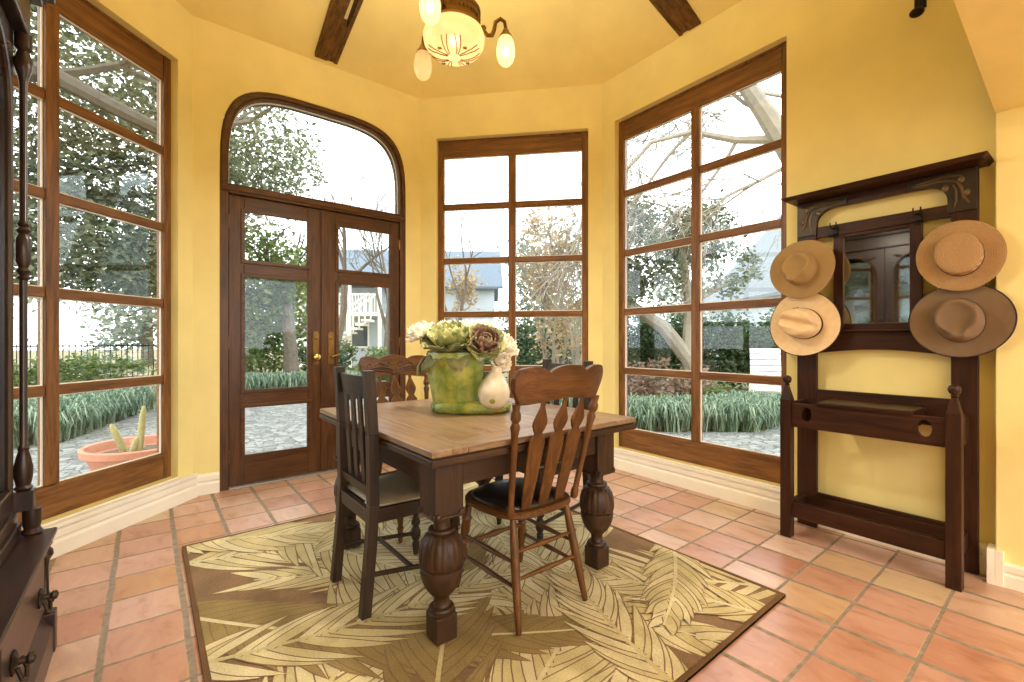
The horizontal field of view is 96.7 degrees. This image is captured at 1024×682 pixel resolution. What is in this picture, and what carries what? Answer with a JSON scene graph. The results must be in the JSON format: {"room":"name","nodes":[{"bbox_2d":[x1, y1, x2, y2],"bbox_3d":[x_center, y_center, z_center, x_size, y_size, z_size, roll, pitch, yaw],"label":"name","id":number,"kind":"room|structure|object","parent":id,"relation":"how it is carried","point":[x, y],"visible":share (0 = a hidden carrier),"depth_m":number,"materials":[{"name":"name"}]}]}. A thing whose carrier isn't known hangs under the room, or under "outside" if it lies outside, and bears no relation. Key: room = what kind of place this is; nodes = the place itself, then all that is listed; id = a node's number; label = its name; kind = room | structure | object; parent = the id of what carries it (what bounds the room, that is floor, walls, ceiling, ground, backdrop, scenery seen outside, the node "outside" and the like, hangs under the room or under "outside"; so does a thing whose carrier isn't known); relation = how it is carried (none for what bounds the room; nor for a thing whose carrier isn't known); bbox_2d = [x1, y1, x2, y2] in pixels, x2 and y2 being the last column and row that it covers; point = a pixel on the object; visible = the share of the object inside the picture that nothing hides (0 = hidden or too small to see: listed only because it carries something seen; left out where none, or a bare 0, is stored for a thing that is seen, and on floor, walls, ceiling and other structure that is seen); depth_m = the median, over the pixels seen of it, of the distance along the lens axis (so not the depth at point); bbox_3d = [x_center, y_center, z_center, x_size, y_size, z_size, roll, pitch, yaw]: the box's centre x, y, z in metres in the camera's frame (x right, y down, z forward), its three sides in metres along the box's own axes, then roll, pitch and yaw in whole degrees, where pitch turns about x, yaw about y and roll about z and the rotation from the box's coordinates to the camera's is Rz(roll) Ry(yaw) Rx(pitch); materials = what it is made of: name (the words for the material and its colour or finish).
{"room":"dining room","nodes":[
{"label":"dining room","id":0,"kind":"room"},
{"bbox_2d":[22,0,191,529],"bbox_3d":[-2.547,-0.580,2.546,0.125,3.720,1.740,0,0,6],"label":"wall","id":1,"kind":"structure","parent":0,"point":[164,25],"depth_m":3.28,"materials":[{"name":"yellow paint"}]},
{"bbox_2d":[13,0,197,528],"bbox_3d":[-2.510,-0.510,2.557,0.177,3.030,1.670,0,0,6],"label":"window","id":2,"kind":"structure","parent":1,"relation":"in","point":[55,496],"depth_m":2.66,"materials":[{"name":"brown wood"}]},
{"bbox_2d":[50,477,197,559],"bbox_3d":[-2.458,1.083,2.530,0.055,0.155,1.728,0,0,6],"label":"baseboard","id":3,"kind":"structure","parent":1,"relation":"attached to","point":[77,534],"depth_m":2.79,"materials":[{"name":"beige paint"}]},
{"bbox_2d":[192,15,420,490],"bbox_3d":[-1.694,-0.580,4.040,1.882,3.720,0.125,0,0,-39],"label":"wall","id":4,"kind":"structure","parent":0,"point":[228,64],"depth_m":3.51,"materials":[{"name":"yellow paint"}]},
{"bbox_2d":[196,472,218,495],"bbox_3d":[-1.646,1.083,3.981,1.882,0.155,0.028,0,0,-39],"label":"baseboard","id":5,"kind":"structure","parent":4,"relation":"attached to","point":[208,483],"depth_m":3.44,"materials":[{"name":"beige paint"}]},
{"bbox_2d":[220,92,405,490],"bbox_3d":[-1.680,-0.446,4.032,1.546,3.212,0.186,0,0,-39],"label":"door","id":6,"kind":"structure","parent":4,"relation":"attached to","point":[322,274],"depth_m":3.90,"materials":[{"name":"brown wood"}]},
{"bbox_2d":[335,497,364,530],"bbox_3d":[-0.905,0.954,2.550,0.166,0.183,0.166,0,0,-39],"label":"table leg","id":7,"kind":"object","parent":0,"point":[352,524],"depth_m":2.52,"materials":[{"name":"brown wood"}]},
{"bbox_2d":[13,348,778,444],"bbox_3d":[-3.925,1.440,28.889,150.000,0.280,130.000,0,0,-39],"label":"ground","id":8,"kind":"structure","parent":0,"point":[33,352],"depth_m":26.30,"materials":[{"name":"soil"}]},
{"bbox_2d":[13,296,36,340],"bbox_3d":[-24.956,-3.145,18.579,8.468,9.117,7.325,0,0,-39],"label":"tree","id":9,"kind":"object","parent":8,"relation":"on","point":[30,300],"visible":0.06,"depth_m":20.84,"materials":[{"name":"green plant"}]},
{"bbox_2d":[13,385,156,447],"bbox_3d":[-7.401,1.050,6.344,3.587,0.460,4.859,0,0,-21],"label":"grass","id":10,"kind":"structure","parent":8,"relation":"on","point":[79,413],"depth_m":6.54,"materials":[{"name":"green plant"}]},
{"bbox_2d":[13,351,156,386],"bbox_3d":[-10.810,0.818,11.064,4.260,1.117,2.504,0,0,-39],"label":"shrub","id":11,"kind":"object","parent":8,"relation":"on","point":[88,367],"visible":0.58,"depth_m":11.11,"materials":[{"name":"green plant"}]},
{"bbox_2d":[31,232,156,364],"bbox_3d":[-19.766,-2.457,25.045,9.533,7.707,6.836,0,0,-39],"label":"tree","id":12,"kind":"object","parent":8,"relation":"on","point":[145,326],"visible":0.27,"depth_m":23.98,"materials":[{"name":"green plant"}]},
{"bbox_2d":[13,344,261,381],"bbox_3d":[-12.776,0.665,12.508,10.796,1.430,0.095,0,0,-45],"label":"iron fence","id":13,"kind":"object","parent":8,"relation":"on","point":[30,345],"visible":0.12,"depth_m":13.32,"materials":[{"name":"black metal"}]},
{"bbox_2d":[13,4,331,317],"bbox_3d":[-8.004,-3.797,8.519,9.132,10.583,7.447,0,0,-30],"label":"live oak","id":14,"kind":"object","parent":8,"relation":"on","point":[121,253],"visible":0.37,"depth_m":8.42,"materials":[{"name":"green plant"}]},
{"bbox_2d":[145,283,340,373],"bbox_3d":[-8.266,-0.566,14.483,5.312,3.910,3.356,0,0,-39],"label":"thicket","id":15,"kind":"object","parent":8,"relation":"on","point":[270,340],"visible":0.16,"depth_m":14.39,"materials":[{"name":"green plant"}]},
{"bbox_2d":[245,324,271,373],"bbox_3d":[-7.940,0.275,12.454,2.577,2.090,2.456,0,0,-39],"label":"shrub","id":16,"kind":"object","parent":8,"relation":"on","point":[248,347],"visible":0.07,"depth_m":12.84,"materials":[{"name":"green plant"}]},
{"bbox_2d":[245,215,306,374],"bbox_3d":[-6.587,-1.127,11.846,3.682,4.842,2.879,0,0,-10],"label":"tree","id":17,"kind":"object","parent":8,"relation":"on","point":[270,298],"visible":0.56,"depth_m":11.73,"materials":[{"name":"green plant"}]},
{"bbox_2d":[259,240,306,357],"bbox_3d":[-15.049,-3.034,34.278,8.280,9.010,6.727,0,0,-22],"label":"tree","id":18,"kind":"object","parent":8,"relation":"on","point":[305,240],"visible":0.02,"depth_m":32.40,"materials":[{"name":"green plant"}]},
{"bbox_2d":[297,337,365,370],"bbox_3d":[-5.634,0.570,13.587,1.807,1.577,2.176,0,0,18],"label":"shrub","id":19,"kind":"object","parent":8,"relation":"on","point":[346,348],"visible":0.23,"depth_m":13.64,"materials":[{"name":"green plant"}]},
{"bbox_2d":[240,133,452,346],"bbox_3d":[-7.227,-3.735,20.002,8.582,10.091,6.551,0,0,36],"label":"bare tree","id":20,"kind":"object","parent":8,"relation":"on","point":[344,288],"visible":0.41,"depth_m":18.77,"materials":[{"name":"grey plant"}]},
{"bbox_2d":[322,182,394,350],"bbox_3d":[-6.054,-2.736,19.043,3.934,8.043,6.576,0,0,1],"label":"bare tree","id":21,"kind":"object","parent":8,"relation":"on","point":[383,268],"visible":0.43,"depth_m":18.20,"materials":[{"name":"grey plant"}]},
{"bbox_2d":[346,345,387,381],"bbox_3d":[-3.960,0.702,13.469,2.043,1.311,2.041,0,0,-39],"label":"shrub","id":22,"kind":"object","parent":8,"relation":"on","point":[379,352],"visible":0.12,"depth_m":13.55,"materials":[{"name":"green plant"}]},
{"bbox_2d":[292,250,502,367],"bbox_3d":[-6.073,-1.980,26.060,10.900,6.920,10.500,0,0,-4],"label":"house","id":23,"kind":"object","parent":8,"relation":"on","point":[364,326],"visible":0.34,"depth_m":23.79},
{"bbox_2d":[336,148,530,320],"bbox_3d":[-3.672,-3.358,17.358,5.289,9.420,8.039,0,0,-39],"label":"bare tree","id":24,"kind":"object","parent":8,"relation":"on","point":[462,300],"visible":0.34,"depth_m":16.92,"materials":[{"name":"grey plant"}]},
{"bbox_2d":[445,255,486,321],"bbox_3d":[-3.026,-1.381,21.909,3.060,5.339,3.925,0,0,-39],"label":"tree","id":25,"kind":"object","parent":8,"relation":"on","point":[471,282],"visible":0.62,"depth_m":21.05,"materials":[{"name":"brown plant"}]},
{"bbox_2d":[482,358,490,380],"bbox_3d":[-1.325,0.559,13.840,2.258,1.664,2.339,0,0,23],"label":"evergreen shrub","id":26,"kind":"object","parent":8,"relation":"on","point":[486,361],"visible":0.02,"depth_m":13.29,"materials":[{"name":"green plant"}]},
{"bbox_2d":[490,229,580,363],"bbox_3d":[1.001,-1.020,13.925,3.476,4.600,3.255,0,0,-39],"label":"thicket","id":27,"kind":"object","parent":8,"relation":"on","point":[528,307],"visible":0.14,"depth_m":13.55,"materials":[{"name":"plant"}]},
{"bbox_2d":[500,317,577,382],"bbox_3d":[0.605,0.245,12.309,2.480,2.229,2.310,0,0,-39],"label":"evergreen shrub","id":28,"kind":"object","parent":8,"relation":"on","point":[527,342],"visible":0.28,"depth_m":12.01,"materials":[{"name":"green plant"}]},
{"bbox_2d":[507,193,637,364],"bbox_3d":[1.320,-0.949,9.470,2.552,4.497,3.583,0,0,-12],"label":"crape myrtle","id":29,"kind":"object","parent":8,"relation":"on","point":[534,219],"visible":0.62,"depth_m":9.70,"materials":[{"name":"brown plant"}]},
{"bbox_2d":[529,281,635,356],"bbox_3d":[4.827,-1.526,29.604,7.564,6.066,7.935,0,0,5],"label":"tree","id":30,"kind":"object","parent":8,"relation":"on","point":[579,292],"visible":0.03,"depth_m":28.93,"materials":[{"name":"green plant"}]},
{"bbox_2d":[525,84,780,321],"bbox_3d":[2.983,-3.082,9.451,6.099,9.027,5.726,0,0,-25],"label":"bare tree","id":31,"kind":"object","parent":8,"relation":"on","point":[767,116],"visible":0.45,"depth_m":8.79,"materials":[{"name":"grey plant"}]},
{"bbox_2d":[550,389,780,432],"bbox_3d":[2.042,1.070,7.354,5.377,0.420,2.554,0,0,9],"label":"ornamental grass","id":32,"kind":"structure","parent":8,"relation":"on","point":[741,411],"depth_m":6.48,"materials":[{"name":"green plant"}]},
{"bbox_2d":[631,265,719,346],"bbox_3d":[11.187,-2.352,29.508,6.689,7.735,8.330,0,0,29],"label":"tree","id":33,"kind":"object","parent":8,"relation":"on","point":[668,315],"visible":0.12,"depth_m":28.48,"materials":[{"name":"grey plant"}]},
{"bbox_2d":[577,160,780,390],"bbox_3d":[3.364,-1.357,10.085,3.880,5.497,2.647,0,0,-15],"label":"tree","id":34,"kind":"object","parent":8,"relation":"on","point":[638,282],"visible":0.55,"depth_m":9.71,"materials":[{"name":"green plant"}]},
{"bbox_2d":[628,357,732,396],"bbox_3d":[2.970,0.829,9.334,2.490,1.065,2.477,0,0,-39],"label":"shrub","id":35,"kind":"object","parent":8,"relation":"on","point":[675,384],"visible":0.46,"depth_m":8.84,"materials":[{"name":"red plant"}]},
{"bbox_2d":[633,381,748,399],"bbox_3d":[3.302,1.062,8.248,3.362,0.563,2.081,0,0,-39],"label":"shrub","id":36,"kind":"object","parent":8,"relation":"on","point":[715,390],"visible":0.06,"depth_m":8.61,"materials":[{"name":"green plant"}]},
{"bbox_2d":[628,302,780,389],"bbox_3d":[5.749,0.101,12.320,7.717,2.491,1.917,0,0,6],"label":"clipped hedge","id":37,"kind":"object","parent":8,"relation":"on","point":[733,352],"visible":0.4,"depth_m":12.03,"materials":[{"name":"green plant"}]},
{"bbox_2d":[703,215,780,366],"bbox_3d":[13.667,-2.480,19.406,8.500,7.920,7.900,0,0,1],"label":"house","id":38,"kind":"object","parent":8,"relation":"on","point":[764,288],"visible":0.09,"depth_m":19.56,"materials":[{"name":"white"}]},
{"bbox_2d":[749,348,780,393],"bbox_3d":[4.896,0.715,8.719,0.660,1.130,0.941,0,0,23],"label":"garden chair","id":39,"kind":"object","parent":8,"relation":"on","point":[770,353],"visible":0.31,"depth_m":9.03,"materials":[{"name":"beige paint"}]},
{"bbox_2d":[13,397,779,491],"bbox_3d":[1.514,1.330,5.390,17.600,0.100,12.462,0,0,-1],"label":"paved path","id":40,"kind":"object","parent":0,"point":[278,427],"visible":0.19,"depth_m":6.17,"materials":[{"name":"grey stone"}]},
{"bbox_2d":[77,434,156,470],"bbox_3d":[-3.436,1.109,4.192,0.824,0.342,0.824,0,0,-39],"label":"terracotta bowl","id":41,"kind":"object","parent":40,"relation":"on","point":[98,455],"visible":0.38,"depth_m":3.90,"materials":[{"name":"ceramic"}]},
{"bbox_2d":[106,424,127,452],"bbox_3d":[-3.567,0.885,4.126,0.174,0.282,0.092,0,0,-39],"label":"cactus","id":42,"kind":"object","parent":41,"relation":"on","point":[117,437],"visible":0.95,"depth_m":4.11,"materials":[{"name":"green plant"}]},
{"bbox_2d":[127,437,140,451],"bbox_3d":[-3.430,0.950,4.133,0.123,0.149,0.092,0,0,-39],"label":"cactus","id":43,"kind":"object","parent":41,"relation":"on","point":[133,447],"visible":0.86,"depth_m":4.11,"materials":[{"name":"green plant"}]},
{"bbox_2d":[137,406,148,450],"bbox_3d":[-3.396,0.808,4.173,0.116,0.425,0.092,0,0,-39],"label":"cactus","id":44,"kind":"object","parent":41,"relation":"in","point":[142,418],"visible":0.92,"depth_m":4.16,"materials":[{"name":"green plant"}]},
{"bbox_2d":[245,370,361,389],"bbox_3d":[-5.254,1.005,10.842,3.832,0.550,1.832,0,0,-25],"label":"grass","id":45,"kind":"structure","parent":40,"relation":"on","point":[260,380],"depth_m":10.33,"materials":[{"name":"green plant"}]},
{"bbox_2d":[420,564,462,618],"bbox_3d":[-0.272,0.954,1.760,0.166,0.183,0.166,0,0,-39],"label":"table leg","id":46,"kind":"object","parent":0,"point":[440,584],"depth_m":1.71,"materials":[{"name":"brown wood"}]},
{"bbox_2d":[175,0,741,98],"bbox_3d":[-0.450,-2.938,2.478,4.516,1.085,4.053,0,0,-39],"label":"ceiling","id":47,"kind":"structure","parent":0,"point":[558,43],"depth_m":3.85,"materials":[{"name":"paint"}]},
{"bbox_2d":[315,0,363,64],"bbox_3d":[-1.001,-2.809,3.177,0.190,0.759,1.970,0,0,-38],"label":"ceiling beam","id":48,"kind":"structure","parent":47,"relation":"attached to","point":[335,32],"depth_m":3.70,"materials":[{"name":"brown wood"}]},
{"bbox_2d":[414,0,514,80],"bbox_3d":[-0.320,-2.380,2.362,0.557,1.890,0.515,0,0,-39],"label":"chandelier","id":49,"kind":"object","parent":47,"relation":"hanging from","point":[453,34],"visible":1,"depth_m":2.24,"materials":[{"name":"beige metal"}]},
{"bbox_2d":[649,0,700,36],"bbox_3d":[0.589,-2.814,2.972,1.997,0.767,0.190,0,0,-36],"label":"ceiling beam","id":50,"kind":"structure","parent":47,"relation":"attached to","point":[679,14],"depth_m":3.46,"materials":[{"name":"brown wood"}]},
{"bbox_2d":[476,478,491,486],"bbox_3d":[-0.200,0.954,3.115,0.166,0.183,0.166,0,0,-39],"label":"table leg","id":51,"kind":"object","parent":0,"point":[485,481],"depth_m":3.06,"materials":[{"name":"brown wood"}]},
{"bbox_2d":[421,84,602,411],"bbox_3d":[-0.022,-0.580,4.506,1.798,3.720,0.125,0,0,9],"label":"wall","id":52,"kind":"structure","parent":0,"point":[573,108],"depth_m":4.44,"materials":[{"name":"yellow paint"}]},
{"bbox_2d":[438,131,587,397],"bbox_3d":[-0.092,-0.510,4.489,1.665,3.030,0.161,0,0,9],"label":"window","id":53,"kind":"structure","parent":52,"relation":"in","point":[512,146],"depth_m":4.50,"materials":[{"name":"brown wood"}]},
{"bbox_2d":[44,463,1023,681],"bbox_3d":[0.738,1.220,0.239,6.050,0.120,9.450,0,0,-39],"label":"floor","id":54,"kind":"structure","parent":0,"point":[853,609],"depth_m":2.09,"materials":[{"name":"tile"}]},
{"bbox_2d":[0,0,58,681],"bbox_3d":[-1.544,-0.090,0.980,0.694,2.500,1.520,0,0,-39],"label":"hutch","id":55,"kind":"object","parent":54,"relation":"on","point":[28,616],"visible":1,"depth_m":1.57,"materials":[{"name":"brown wood"}]},
{"bbox_2d":[182,478,785,681],"bbox_3d":[-0.303,1.152,2.304,2.108,0.015,2.305,0,0,-39],"label":"area rug","id":56,"kind":"object","parent":54,"relation":"on","point":[266,606],"visible":0.72,"depth_m":1.92,"materials":[{"name":"beige fabric"}]},
{"bbox_2d":[330,366,457,620],"bbox_3d":[-0.560,0.633,2.165,0.469,1.020,0.432,0,0,-39],"label":"dining chair","id":57,"kind":"object","parent":56,"relation":"on","point":[396,495],"visible":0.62,"depth_m":2.02,"materials":[{"name":"brown wood"}]},
{"bbox_2d":[359,355,459,543],"bbox_3d":[-0.652,0.620,2.909,0.500,1.052,0.564,0,0,-39],"label":"dining chair","id":58,"kind":"object","parent":56,"relation":"on","point":[386,365],"visible":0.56,"depth_m":3.07,"materials":[{"name":"brown wood"}]},
{"bbox_2d":[319,398,635,645],"bbox_3d":[-0.236,0.763,2.438,1.154,0.760,1.318,0,0,-39],"label":"dining table","id":59,"kind":"object","parent":56,"relation":"on","point":[443,452],"visible":0.66,"depth_m":1.88,"materials":[{"name":"brown wood"}]},
{"bbox_2d":[427,352,510,414],"bbox_3d":[-0.241,0.223,2.510,0.473,0.322,0.373,0,0,0],"label":"planter","id":60,"kind":"object","parent":59,"relation":"on","point":[453,391],"visible":0.9,"depth_m":2.39,"materials":[{"name":"green ceramic"}]},
{"bbox_2d":[405,320,434,342],"bbox_3d":[-0.509,-0.021,2.517,0.172,0.194,0.164,0,0,16],"label":"bloom","id":61,"kind":"object","parent":60,"relation":"in","point":[419,330],"visible":0.97,"depth_m":2.47,"materials":[{"name":"beige plant"}]},
{"bbox_2d":[416,356,426,375],"bbox_3d":[-0.446,0.129,2.511,0.137,0.133,0.137,0,0,41],"label":"leaf","id":62,"kind":"object","parent":60,"relation":"in","point":[420,370],"visible":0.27,"depth_m":2.49,"materials":[{"name":"green plant"}]},
{"bbox_2d":[420,320,479,371],"bbox_3d":[-0.337,0.027,2.475,0.349,0.282,0.349,0,0,24],"label":"cabbage","id":63,"kind":"object","parent":60,"relation":"in","point":[445,337],"visible":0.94,"depth_m":2.37,"materials":[{"name":"green plant"}]},
{"bbox_2d":[456,319,477,326],"bbox_3d":[-0.256,-0.021,2.603,0.185,0.219,0.178,0,0,19],"label":"bloom","id":64,"kind":"object","parent":60,"relation":"in","point":[466,322],"visible":0.19,"depth_m":2.58,"materials":[{"name":"beige plant"}]},
{"bbox_2d":[462,323,505,360],"bbox_3d":[-0.161,0.007,2.436,0.233,0.211,0.202,0,0,37],"label":"cabbage","id":65,"kind":"object","parent":60,"relation":"in","point":[487,344],"visible":0.96,"depth_m":2.41,"materials":[{"name":"purple plant"}]},
{"bbox_2d":[476,320,499,329],"bbox_3d":[-0.145,-0.022,2.613,0.171,0.211,0.159,0,0,-12],"label":"bloom","id":66,"kind":"object","parent":60,"relation":"in","point":[485,322],"visible":0.15,"depth_m":2.59,"materials":[{"name":"beige plant"}]},
{"bbox_2d":[488,352,511,373],"bbox_3d":[-0.087,0.121,2.448,0.165,0.143,0.129,0,0,29],"label":"bloom","id":67,"kind":"object","parent":60,"relation":"in","point":[504,361],"visible":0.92,"depth_m":2.42,"materials":[{"name":"beige plant"}]},
{"bbox_2d":[490,332,519,364],"bbox_3d":[-0.036,0.044,2.519,0.161,0.188,0.167,0,0,-6],"label":"bloom","id":68,"kind":"object","parent":60,"relation":"in","point":[511,349],"visible":0.61,"depth_m":2.50,"materials":[{"name":"beige plant"}]},
{"bbox_2d":[456,364,602,635],"bbox_3d":[0.064,0.620,2.028,0.500,1.052,0.564,0,0,-39],"label":"dining chair","id":69,"kind":"object","parent":56,"relation":"on","point":[522,499],"visible":0.99,"depth_m":1.89,"materials":[{"name":"brown wood"}]},
{"bbox_2d":[495,359,592,539],"bbox_3d":[0.200,0.633,2.826,0.469,1.020,0.432,0,0,-39],"label":"dining chair","id":70,"kind":"object","parent":56,"relation":"on","point":[547,364],"visible":0.21,"depth_m":2.77,"materials":[{"name":"brown wood"}]},
{"bbox_2d":[780,151,994,592],"bbox_3d":[1.976,0.136,2.506,0.343,2.048,0.904,0,0,-37],"label":"hall tree","id":71,"kind":"object","parent":54,"relation":"on","point":[878,281],"visible":0.93,"depth_m":2.50,"materials":[{"name":"brown wood"}]},
{"bbox_2d":[770,240,834,298],"bbox_3d":[1.749,-0.441,2.777,0.153,0.363,0.371,0,0,-37],"label":"hat","id":72,"kind":"object","parent":71,"relation":"hanging from","point":[802,269],"visible":1,"depth_m":2.76,"materials":[{"name":"fabric"}]},
{"bbox_2d":[770,293,841,355],"bbox_3d":[1.756,-0.109,2.791,0.142,0.406,0.412,0,0,-32],"label":"hat","id":73,"kind":"object","parent":71,"relation":"hanging from","point":[808,326],"visible":0.98,"depth_m":2.76,"materials":[{"name":"beige fabric"}]},
{"bbox_2d":[833,222,922,331],"bbox_3d":[2.053,-0.345,2.577,0.088,0.578,0.477,0,0,-39],"label":"mirror","id":74,"kind":"object","parent":71,"relation":"on","point":[878,281],"depth_m":2.58,"materials":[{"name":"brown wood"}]},
{"bbox_2d":[792,492,968,559],"bbox_3d":[1.957,0.993,2.498,0.288,0.090,0.755,0,0,-39],"label":"tray","id":75,"kind":"object","parent":71,"relation":"on","point":[920,534],"depth_m":2.44,"materials":[{"name":"brown wood"}]},
{"bbox_2d":[781,151,994,206],"bbox_3d":[2.030,-0.878,2.545,0.211,0.020,0.904,0,0,-37],"label":"shelf","id":76,"kind":"object","parent":71,"relation":"attached to","point":[974,161],"depth_m":2.45,"materials":[{"name":"brown wood"}]},
{"bbox_2d":[916,220,1006,290],"bbox_3d":[2.183,-0.421,2.225,0.102,0.350,0.321,0,0,-38],"label":"hat","id":77,"kind":"object","parent":71,"relation":"hanging from","point":[962,255],"visible":1,"depth_m":2.21,"materials":[{"name":"fabric"}]},
{"bbox_2d":[908,285,1017,357],"bbox_3d":[2.182,-0.102,2.230,0.150,0.370,0.385,0,0,-34],"label":"hat","id":78,"kind":"object","parent":71,"relation":"hanging from","point":[978,321],"visible":0.94,"depth_m":2.21,"materials":[{"name":"brown fabric"}]},
{"bbox_2d":[580,510,612,549],"bbox_3d":[0.433,0.954,2.325,0.166,0.183,0.166,0,0,-39],"label":"table leg","id":79,"kind":"object","parent":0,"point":[597,523],"depth_m":2.27,"materials":[{"name":"brown wood"}]},
{"bbox_2d":[603,0,995,543],"bbox_3d":[1.681,-0.580,3.305,0.125,3.720,2.596,0,0,-37],"label":"wall","id":80,"kind":"structure","parent":0,"point":[874,89],"depth_m":2.70,"materials":[{"name":"yellow paint"}]},
{"bbox_2d":[614,41,786,492],"bbox_3d":[1.374,-0.510,3.671,0.161,3.030,1.640,0,0,-37],"label":"window","id":81,"kind":"structure","parent":80,"relation":"in","point":[772,62],"depth_m":3.59,"materials":[{"name":"brown wood"}]},
{"bbox_2d":[614,452,987,574],"bbox_3d":[1.608,1.077,3.269,0.036,0.165,2.566,0,0,-37],"label":"baseboard","id":82,"kind":"structure","parent":80,"relation":"attached to","point":[757,498],"depth_m":3.35,"materials":[{"name":"beige paint"}]},
{"bbox_2d":[909,0,926,17],"bbox_3d":[2.171,-1.839,2.430,0.132,0.242,0.064,0,0,-37],"label":"wall hook","id":83,"kind":"object","parent":80,"relation":"attached to","point":[919,5],"visible":1,"depth_m":2.40,"materials":[{"name":"metal"}]},
{"bbox_2d":[986,543,1023,592],"bbox_3d":[3.885,1.077,0.251,0.102,0.165,5.028,0,0,-39],"label":"baseboard","id":84,"kind":"object","parent":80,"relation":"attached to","point":[1000,573],"visible":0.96,"depth_m":2.14,"materials":[{"name":"beige paint"}]},
{"bbox_2d":[996,106,1023,566],"bbox_3d":[4.066,-0.230,0.217,0.282,3.020,5.253,0,0,-39],"label":"wall","id":85,"kind":"structure","parent":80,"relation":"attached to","point":[1009,123],"depth_m":2.14,"materials":[{"name":"yellow paint"}]},
{"bbox_2d":[954,0,1023,112],"bbox_3d":[0.912,-1.825,0.701,4.700,1.470,0.553,0,0,-39],"label":"wall header","id":86,"kind":"structure","parent":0,"point":[994,29],"depth_m":1.67,"materials":[{"name":"yellow paint"}]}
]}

